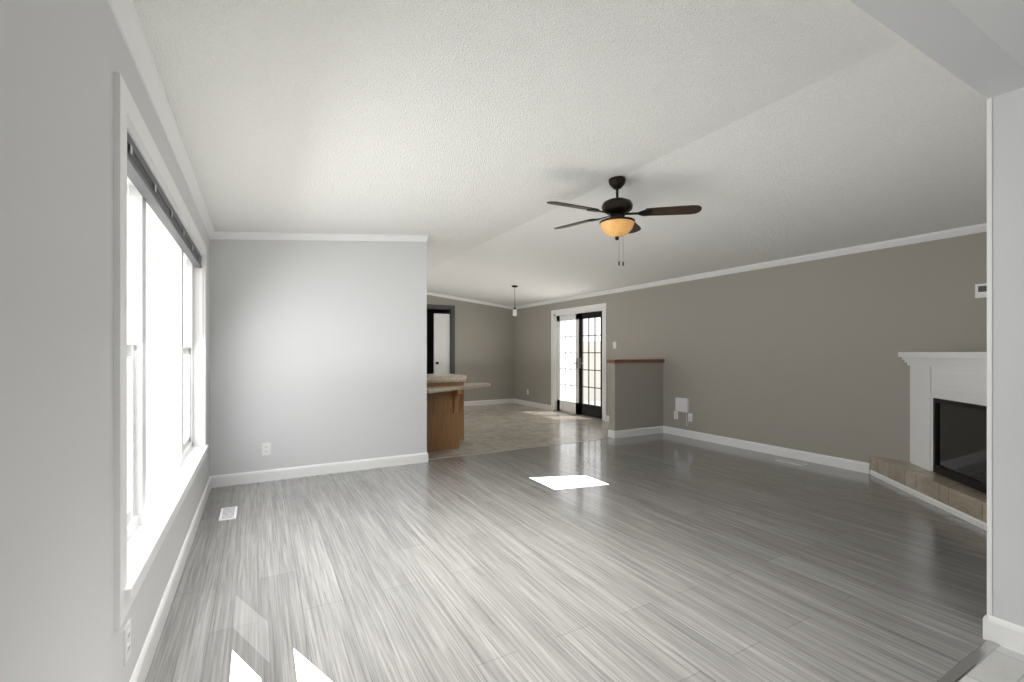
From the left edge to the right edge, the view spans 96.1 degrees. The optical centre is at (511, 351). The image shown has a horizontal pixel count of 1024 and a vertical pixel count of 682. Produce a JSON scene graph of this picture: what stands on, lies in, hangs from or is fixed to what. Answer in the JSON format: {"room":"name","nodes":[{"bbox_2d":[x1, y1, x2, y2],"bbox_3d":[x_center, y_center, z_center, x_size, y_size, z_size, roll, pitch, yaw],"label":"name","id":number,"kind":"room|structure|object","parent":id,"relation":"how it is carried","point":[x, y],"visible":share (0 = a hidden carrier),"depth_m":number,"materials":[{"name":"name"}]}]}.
{"room":"living room","nodes":[
{"label":"living room","id":0,"kind":"room"},
{"bbox_2d":[0,0,209,681],"bbox_3d":[-2.256,-0.275,3.124,0.150,3.050,12.350,0,0,-29],"label":"wall","id":1,"kind":"structure","parent":0,"point":[62,62],"depth_m":1.05,"materials":[{"name":"white paint"}]},
{"bbox_2d":[123,619,130,665],"bbox_3d":[-1.299,0.980,1.556,0.009,0.118,0.075,0,0,-29],"label":"outlet","id":2,"kind":"object","parent":1,"relation":"attached to","point":[126,642],"visible":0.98,"depth_m":1.54,"materials":[{"name":"white plastic"}]},
{"bbox_2d":[114,72,208,628],"bbox_3d":[-1.929,-0.005,2.579,0.175,1.720,2.710,0,0,-29],"label":"window","id":3,"kind":"structure","parent":1,"relation":"in","point":[143,542],"depth_m":2.02,"materials":[{"name":"white"}]},
{"bbox_2d":[127,131,201,267],"bbox_3d":[-1.906,-0.720,2.591,0.047,0.092,2.508,0,0,-29],"label":"blind headrail","id":4,"kind":"object","parent":3,"relation":"attached to","point":[141,177],"visible":0.79,"depth_m":2.11,"materials":[{"name":"grey plastic"}]},
{"bbox_2d":[107,0,218,238],"bbox_3d":[-1.730,-1.071,2.375,0.046,0.066,4.270,0,0,-29],"label":"crown molding","id":5,"kind":"structure","parent":1,"relation":"attached to","point":[125,14],"depth_m":1.87,"materials":[{"name":"white wood"}]},
{"bbox_2d":[130,476,213,681],"bbox_3d":[-1.701,1.196,2.288,0.014,0.108,4.450,0,0,-29],"label":"baseboard","id":6,"kind":"structure","parent":1,"relation":"attached to","point":[140,672],"depth_m":2.18,"materials":[{"name":"white wood"}]},
{"bbox_2d":[210,239,426,475],"bbox_3d":[-1.905,-0.275,4.785,2.070,3.050,0.120,0,0,-29],"label":"wall","id":7,"kind":"structure","parent":0,"point":[318,351],"depth_m":4.67,"materials":[{"name":"white paint"}]},
{"bbox_2d":[262,443,270,455],"bbox_3d":[-2.377,0.940,4.451,0.075,0.118,0.009,0,0,-29],"label":"outlet","id":8,"kind":"object","parent":7,"relation":"attached to","point":[266,448],"visible":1,"depth_m":4.45,"materials":[{"name":"white plastic"}]},
{"bbox_2d":[214,452,427,487],"bbox_3d":[-1.853,1.196,4.737,2.054,0.108,0.014,0,0,-29],"label":"baseboard","id":9,"kind":"structure","parent":7,"relation":"attached to","point":[345,466],"depth_m":4.65,"materials":[{"name":"white"}]},
{"bbox_2d":[219,231,427,241],"bbox_3d":[-1.839,-1.180,4.727,2.010,0.284,0.046,0,0,-29],"label":"crown molding","id":10,"kind":"structure","parent":7,"relation":"attached to","point":[222,235],"depth_m":4.65,"materials":[{"name":"white wood"}]},
{"bbox_2d":[427,295,513,400],"bbox_3d":[-2.560,0.225,9.924,5.890,4.050,0.150,0,0,-29],"label":"wall","id":11,"kind":"structure","parent":0,"point":[484,343],"depth_m":10.83,"materials":[{"name":"grey paint"}]},
{"bbox_2d":[427,304,454,373],"bbox_3d":[-1.777,0.095,10.347,0.990,2.310,0.166,0,0,-29],"label":"door frame","id":12,"kind":"structure","parent":11,"relation":"attached to","point":[451,308],"depth_m":10.49,"materials":[{"name":"grey paint"}]},
{"bbox_2d":[434,313,449,373],"bbox_3d":[-1.583,0.185,10.435,0.375,2.110,0.100,0,0,-29],"label":"hall door","id":13,"kind":"structure","parent":11,"relation":"in","point":[441,343],"depth_m":10.44,"materials":[{"name":"white wood"}]},
{"bbox_2d":[427,292,513,308],"bbox_3d":[-2.543,-1.226,9.821,5.820,0.376,0.046,0,0,-29],"label":"crown molding","id":14,"kind":"structure","parent":11,"relation":"attached to","point":[428,293],"depth_m":10.67,"materials":[{"name":"white wood"}]},
{"bbox_2d":[464,399,513,405],"bbox_3d":[-0.638,1.196,10.891,1.510,0.108,0.014,0,0,-29],"label":"baseboard","id":15,"kind":"structure","parent":11,"relation":"attached to","point":[482,402],"depth_m":10.91,"materials":[{"name":"white"}]},
{"bbox_2d":[133,0,1023,306],"bbox_3d":[0.388,-1.492,4.583,6.190,0.816,12.350,0,0,-29],"label":"ceiling","id":16,"kind":"structure","parent":0,"point":[469,138],"depth_m":2.63,"materials":[{"name":"white paint"}]},
{"bbox_2d":[512,285,517,315],"bbox_3d":[0.052,-0.954,8.596,0.120,0.564,0.120,0,0,-29],"label":"pendant light","id":17,"kind":"object","parent":16,"relation":"hanging from","point":[514,309],"visible":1,"depth_m":8.57,"materials":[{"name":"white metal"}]},
{"bbox_2d":[547,176,701,265],"bbox_3d":[0.834,-1.050,3.883,1.246,0.717,0.788,0,0,-8],"label":"fan","id":18,"kind":"object","parent":16,"relation":"hanging from","point":[617,224],"visible":1,"depth_m":3.67,"materials":[{"name":"black metal"}]},
{"bbox_2d":[145,403,1023,681],"bbox_3d":[0.038,1.310,5.218,6.190,0.120,13.800,0,0,-29],"label":"floor","id":19,"kind":"structure","parent":0,"point":[662,557],"depth_m":2.61,"materials":[{"name":"grey laminate"}]},
{"bbox_2d":[219,506,237,520],"bbox_3d":[-2.190,1.246,3.554,0.110,0.008,0.300,0,0,-29],"label":"floor vent","id":20,"kind":"object","parent":19,"relation":"in","point":[229,513],"depth_m":3.54,"materials":[{"name":"white plastic"}]},
{"bbox_2d":[427,377,466,450],"bbox_3d":[-1.056,0.797,6.094,0.682,0.905,0.610,0,0,-29],"label":"base cabinet","id":21,"kind":"object","parent":19,"relation":"on","point":[445,411],"depth_m":5.86,"materials":[{"name":"brown wood"}]},
{"bbox_2d":[427,373,462,380],"bbox_3d":[-1.363,0.325,5.933,1.410,0.039,0.655,0,0,-29],"label":"countertop","id":22,"kind":"structure","parent":21,"relation":"on","point":[446,376],"depth_m":5.88,"materials":[{"name":"beige stone"}]},
{"bbox_2d":[427,383,490,392],"bbox_3d":[-0.987,0.456,5.781,1.860,0.037,0.924,0,0,-29],"label":"countertop","id":23,"kind":"structure","parent":21,"relation":"on","point":[430,388],"depth_m":5.83,"materials":[{"name":"beige stone"}]},
{"bbox_2d":[428,438,609,459],"bbox_3d":[0.225,1.248,6.007,2.840,0.004,0.036,0,0,-29],"label":"trim","id":24,"kind":"structure","parent":19,"relation":"on","point":[603,438],"depth_m":5.88,"materials":[{"name":"silver metal"}]},
{"bbox_2d":[776,459,808,465],"bbox_3d":[3.163,1.246,5.196,0.110,0.008,0.300,0,0,-29],"label":"floor vent","id":25,"kind":"object","parent":19,"relation":"in","point":[782,460],"depth_m":5.18,"materials":[{"name":"white plastic"}]},
{"bbox_2d":[870,352,986,530],"bbox_3d":[3.431,0.625,3.672,1.435,1.250,1.605,0,0,-29],"label":"fireplace","id":26,"kind":"object","parent":19,"relation":"on","point":[945,468],"visible":0.75,"depth_m":3.82,"materials":[{"name":"stone"}]},
{"bbox_2d":[936,640,999,681],"bbox_3d":[0.702,1.248,1.221,3.190,0.005,0.040,0,0,-29],"label":"trim","id":27,"kind":"structure","parent":19,"relation":"on","point":[968,664],"depth_m":1.84,"materials":[{"name":"grey wood"}]},
{"bbox_2d":[609,362,662,430],"bbox_3d":[1.887,0.705,6.947,0.980,1.090,0.120,0,0,-29],"label":"wall","id":28,"kind":"structure","parent":0,"point":[635,395],"depth_m":6.85,"materials":[{"name":"grey paint"}]},
{"bbox_2d":[608,430,613,437],"bbox_3d":[1.837,1.196,6.983,0.954,0.108,0.038,0,0,-29],"label":"baseboard","id":29,"kind":"structure","parent":28,"relation":"attached to","point":[610,432],"depth_m":6.71,"materials":[{"name":"white wood"}]},
{"bbox_2d":[607,359,663,362],"bbox_3d":[1.874,0.135,6.940,1.010,0.050,0.170,0,0,-29],"label":"trim","id":30,"kind":"structure","parent":28,"relation":"on","point":[633,360],"depth_m":6.81,"materials":[{"name":"brown wood"}]},
{"bbox_2d":[614,426,661,438],"bbox_3d":[1.896,1.196,6.876,0.954,0.108,0.014,0,0,-29],"label":"baseboard","id":31,"kind":"structure","parent":28,"relation":"attached to","point":[658,429],"depth_m":6.85,"materials":[{"name":"white wood"}]},
{"bbox_2d":[514,232,986,462],"bbox_3d":[3.032,0.225,6.043,0.150,4.050,12.350,0,0,-29],"label":"wall","id":32,"kind":"structure","parent":0,"point":[801,356],"depth_m":5.31,"materials":[{"name":"grey paint"}]},
{"bbox_2d":[514,399,550,409],"bbox_3d":[0.445,1.196,10.560,0.014,0.108,1.640,0,0,-29],"label":"baseboard","id":33,"kind":"structure","parent":32,"relation":"attached to","point":[543,406],"depth_m":10.49,"materials":[{"name":"white wood"}]},
{"bbox_2d":[551,303,606,420],"bbox_3d":[1.336,0.182,9.099,0.166,2.135,1.770,0,0,-29],"label":"door frame","id":34,"kind":"structure","parent":32,"relation":"attached to","point":[602,307],"depth_m":8.99,"materials":[{"name":"white wood"}]},
{"bbox_2d":[557,311,601,418],"bbox_3d":[1.321,0.235,9.091,0.090,1.985,1.514,0,0,-29],"label":"patio door","id":35,"kind":"structure","parent":32,"relation":"in","point":[579,406],"depth_m":9.07,"materials":[{"name":"black metal"}]},
{"bbox_2d":[674,411,677,418],"bbox_3d":[2.462,0.950,6.911,0.009,0.118,0.075,0,0,-29],"label":"electrical outlet","id":36,"kind":"object","parent":32,"relation":"attached to","point":[675,414],"visible":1,"depth_m":6.91,"materials":[{"name":"white plastic"}]},
{"bbox_2d":[675,397,690,425],"bbox_3d":[2.517,0.878,6.768,0.052,0.396,0.242,0,0,-29],"label":"router","id":37,"kind":"object","parent":32,"relation":"attached to","point":[682,404],"visible":0.98,"depth_m":6.73,"materials":[{"name":"white plastic"}]},
{"bbox_2d":[515,223,986,308],"bbox_3d":[2.234,-1.071,7.287,0.046,0.066,9.100,0,0,-29],"label":"crown molding","id":38,"kind":"structure","parent":32,"relation":"attached to","point":[979,228],"depth_m":5.25,"materials":[{"name":"white wood"}]},
{"bbox_2d":[662,426,869,473],"bbox_3d":[3.004,1.196,5.925,0.014,0.108,2.750,0,0,-29],"label":"baseboard","id":39,"kind":"structure","parent":32,"relation":"attached to","point":[853,465],"depth_m":5.56,"materials":[{"name":"white wood"}]},
{"bbox_2d":[975,283,986,297],"bbox_3d":[4.072,-0.530,3.973,0.031,0.120,0.100,0,0,-29],"label":"thermostat","id":40,"kind":"object","parent":32,"relation":"attached to","point":[980,290],"visible":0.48,"depth_m":3.97,"materials":[{"name":"white plastic"}]},
{"bbox_2d":[849,0,1023,626],"bbox_3d":[1.473,0.225,1.584,6.890,4.050,0.150,0,0,-29],"label":"wall","id":41,"kind":"structure","parent":0,"point":[948,35],"depth_m":1.93,"materials":[{"name":"white paint"}]},
{"bbox_2d":[987,98,991,615],"bbox_3d":[2.085,0.021,2.003,0.034,2.242,0.016,0,0,-29],"label":"trim","id":42,"kind":"structure","parent":41,"relation":"attached to","point":[989,356],"depth_m":1.99,"materials":[{"name":"white"}]},
{"bbox_2d":[983,614,1020,642],"bbox_3d":[2.622,1.196,2.312,1.294,0.108,0.014,0,0,-29],"label":"baseboard","id":43,"kind":"structure","parent":41,"relation":"attached to","point":[1004,633],"depth_m":1.97,"materials":[{"name":"white wood"}]},
{"label":"outside","id":44,"kind":"structure","parent":0,"visible":0},
{"bbox_2d":[146,471,156,483],"bbox_3d":[-3.098,1.600,2.002,2.390,0.500,6.500,0,0,-29],"label":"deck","id":45,"kind":"object","parent":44,"point":[149,477],"depth_m":5.03,"materials":[{"name":"white"}]},
{"bbox_2d":[146,394,165,471],"bbox_3d":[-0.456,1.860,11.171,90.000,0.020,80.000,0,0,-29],"label":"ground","id":46,"kind":"structure","parent":44,"point":[151,431],"depth_m":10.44,"materials":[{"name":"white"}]},
{"bbox_2d":[584,341,600,400],"bbox_3d":[3.953,0.775,10.178,0.060,2.150,8.000,0,0,-29],"label":"fence","id":47,"kind":"object","parent":46,"relation":"on","point":[598,356],"depth_m":13.12,"materials":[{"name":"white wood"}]},
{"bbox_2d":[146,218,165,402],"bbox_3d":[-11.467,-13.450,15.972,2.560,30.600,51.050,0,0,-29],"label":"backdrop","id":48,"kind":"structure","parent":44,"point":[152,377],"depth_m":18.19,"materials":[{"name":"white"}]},
{"bbox_2d":[562,317,600,401],"bbox_3d":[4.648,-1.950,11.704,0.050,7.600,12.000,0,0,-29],"label":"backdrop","id":49,"kind":"structure","parent":44,"point":[574,350],"depth_m":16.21,"materials":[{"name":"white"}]},
{"bbox_2d":[584,400,600,405],"bbox_3d":[2.416,1.350,10.015,2.590,0.120,4.000,0,0,-29],"label":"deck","id":50,"kind":"object","parent":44,"point":[592,403],"depth_m":11.75,"materials":[{"name":"white"}]}
]}

